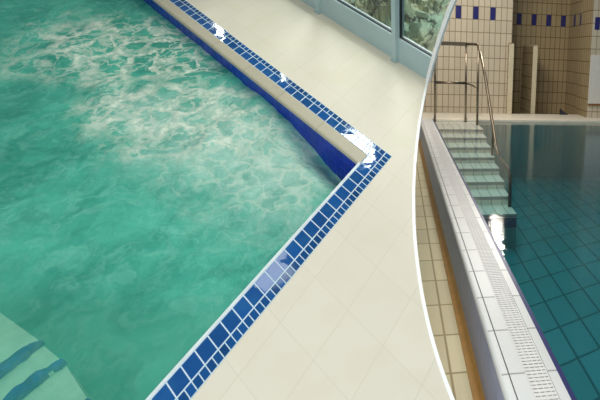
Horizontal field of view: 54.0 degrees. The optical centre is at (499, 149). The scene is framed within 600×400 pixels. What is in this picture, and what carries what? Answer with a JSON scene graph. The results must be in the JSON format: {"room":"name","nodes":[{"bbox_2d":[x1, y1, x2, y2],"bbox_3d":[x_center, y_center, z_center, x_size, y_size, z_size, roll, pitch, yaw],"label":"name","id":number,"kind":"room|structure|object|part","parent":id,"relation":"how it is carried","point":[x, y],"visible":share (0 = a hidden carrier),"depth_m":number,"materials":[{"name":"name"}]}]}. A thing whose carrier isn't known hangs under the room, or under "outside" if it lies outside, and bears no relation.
{"room":"indoor swimming pool","nodes":[
{"label":"indoor swimming pool","id":0,"kind":"room"},
{"bbox_2d":[186,0,449,399],"bbox_3d":[-1.513,-0.391,3.015,2.121,0.014,6.874,-11,43,-23],"label":"floor","id":1,"kind":"structure","parent":0,"point":[350,323],"depth_m":2.13,"materials":[{"name":"tile"}]},
{"bbox_2d":[0,0,391,399],"bbox_3d":[-2.655,-0.013,2.770,5.149,0.556,2.606,33,45,27],"label":"whirlpool","id":2,"kind":"object","parent":1,"relation":"in","point":[51,348],"visible":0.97,"depth_m":2.34,"materials":[{"name":"blue tile"}]},
{"bbox_2d":[0,0,340,321],"bbox_3d":[-2.620,-0.154,2.749,4.954,0.165,2.151,33,45,27],"label":"water","id":3,"kind":"object","parent":2,"relation":"in","point":[138,171],"visible":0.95,"depth_m":2.56,"materials":[{"name":"teal liquid"}]},
{"bbox_2d":[301,0,437,78],"bbox_3d":[-1.538,-1.704,3.551,3.989,1.310,0.080,33,45,27],"label":"window","id":4,"kind":"structure","parent":1,"relation":"on","point":[392,41],"depth_m":3.37,"materials":[{"name":"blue metal"}]},
{"bbox_2d":[412,0,456,399],"bbox_3d":[-0.157,-0.102,2.060,0.368,1.103,2.334,2,40,-8],"label":"trim","id":5,"kind":"structure","parent":1,"relation":"attached to","point":[452,3],"depth_m":2.50,"materials":[{"name":"white ceramic"}]},
{"bbox_2d":[415,134,472,399],"bbox_3d":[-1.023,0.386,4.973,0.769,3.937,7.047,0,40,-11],"label":"floor","id":6,"kind":"structure","parent":0,"point":[437,296],"depth_m":2.95,"materials":[{"name":"beige tile"}]},
{"bbox_2d":[418,112,599,399],"bbox_3d":[1.472,0.395,5.274,4.316,4.321,7.329,0,40,-11],"label":"swimming pool","id":7,"kind":"object","parent":6,"relation":"in","point":[527,315],"visible":0.99,"depth_m":4.17,"materials":[{"name":"tile"}]},
{"bbox_2d":[436,122,516,248],"bbox_3d":[-0.446,0.456,6.777,0.639,1.795,3.045,0,40,-11],"label":"stairs","id":8,"kind":"structure","parent":7,"relation":"attached to","point":[471,154],"depth_m":6.04,"materials":[{"name":"tile"}]},
{"bbox_2d":[434,41,499,155],"bbox_3d":[-0.515,-0.503,7.168,0.625,1.200,2.376,-1,40,-12],"label":"handrail","id":9,"kind":"object","parent":8,"relation":"attached to","point":[479,53],"visible":0.94,"depth_m":7.63,"materials":[{"name":"metal"}]},
{"bbox_3d":[-0.958,-0.990,7.811,0.044,1.155,0.033,0,11,-11],"label":"post","id":10,"kind":"part","parent":9,"relation":"part of","materials":[{"name":"metal"}]},
{"bbox_3d":[-0.734,-0.997,7.852,0.455,0.043,0.043,0,11,-11],"label":"rail","id":11,"kind":"part","parent":9,"relation":"part of","materials":[{"name":"metal"}]},
{"bbox_3d":[-0.728,-1.555,7.748,0.480,0.055,0.050,0,11,-11],"label":"rail","id":12,"kind":"part","parent":9,"relation":"part of","materials":[{"name":"metal"}]},
{"bbox_3d":[-0.509,-0.990,7.897,0.048,1.155,0.033,0,11,-11],"label":"post","id":13,"kind":"part","parent":9,"relation":"part of","materials":[{"name":"metal"}]},
{"bbox_3d":[-0.319,-0.921,7.584,0.043,1.145,0.033,0,11,-11],"label":"post","id":14,"kind":"part","parent":9,"relation":"part of","materials":[{"name":"metal"}]},
{"bbox_3d":[-0.159,-0.710,6.834,0.048,0.376,2.023,-1,40,-11],"label":"sloping rail","id":15,"kind":"part","parent":9,"relation":"part of","materials":[{"name":"metal"}]},
{"bbox_3d":[-0.089,-0.091,6.511,0.032,0.319,0.027,0,11,-11],"label":"post","id":16,"kind":"part","parent":9,"relation":"part of","materials":[{"name":"metal"}]},
{"bbox_2d":[498,156,511,206],"bbox_3d":[0.062,0.242,5.685,0.037,0.297,0.772,0,40,-11],"label":"grab rail","id":17,"kind":"object","parent":8,"relation":"on","point":[503,162],"visible":1,"depth_m":5.47,"materials":[{"name":"metal"}]},
{"bbox_2d":[506,43,513,113],"bbox_3d":[0.165,-1.192,8.867,0.084,1.073,0.668,0,40,-10],"label":"wall","id":18,"kind":"structure","parent":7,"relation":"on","point":[510,45],"depth_m":8.83,"materials":[{"name":"tile"}]},
{"bbox_3d":[0.164,-1.184,8.875,0.075,1.159,0.085,0,11,-11],"label":"tiled panel","id":19,"kind":"part","parent":18,"relation":"part of","materials":[{"name":"tile"}]},
{"bbox_2d":[423,0,512,112],"bbox_3d":[-1.267,-2.776,8.864,2.881,4.162,2.946,0,40,-11],"label":"wall","id":20,"kind":"structure","parent":0,"point":[489,23],"depth_m":8.74,"materials":[{"name":"beige tile"}]},
{"bbox_2d":[505,0,569,113],"bbox_3d":[0.673,-2.795,9.752,1.290,3.788,2.164,0,40,-10],"label":"wall","id":21,"kind":"structure","parent":0,"point":[544,24],"depth_m":9.94,"materials":[{"name":"tile"}]},
{"bbox_2d":[564,0,582,115],"bbox_3d":[1.418,-2.686,9.294,0.014,4.374,3.194,0,40,-10],"label":"wall","id":22,"kind":"structure","parent":0,"point":[575,14],"depth_m":9.69,"materials":[{"name":"tile"}]},
{"bbox_2d":[576,0,599,117],"bbox_3d":[2.206,-2.655,8.852,1.526,3.918,2.546,0,40,-10],"label":"wall pier","id":23,"kind":"object","parent":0,"point":[590,19],"visible":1,"depth_m":8.82,"materials":[{"name":"beige tile"}]},
{"bbox_2d":[588,55,599,105],"bbox_3d":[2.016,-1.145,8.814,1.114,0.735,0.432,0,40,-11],"label":"board","id":24,"kind":"object","parent":23,"relation":"attached to","point":[594,78],"visible":1,"depth_m":8.72,"materials":[{"name":"white"}]},
{"bbox_3d":[0.692,-0.541,9.663,1.286,0.050,0.996,0,11,-11],"label":"floor","id":25,"kind":"structure","parent":0,"visible":0},
{"bbox_2d":[520,45,537,113],"bbox_3d":[0.512,-1.225,9.575,0.083,1.561,1.385,0,40,-11],"label":"wall","id":26,"kind":"structure","parent":25,"relation":"on","point":[529,52],"depth_m":9.41,"materials":[{"name":"tile"}]},
{"label":"outside","id":27,"kind":"structure","parent":0,"visible":0},
{"bbox_2d":[344,0,448,51],"bbox_3d":[-1.452,-1.935,4.744,4.210,0.401,1.700,33,45,27],"label":"bank","id":28,"kind":"object","parent":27,"point":[423,19],"visible":0.6,"depth_m":3.70,"materials":[{"name":"green plant"}]}
]}

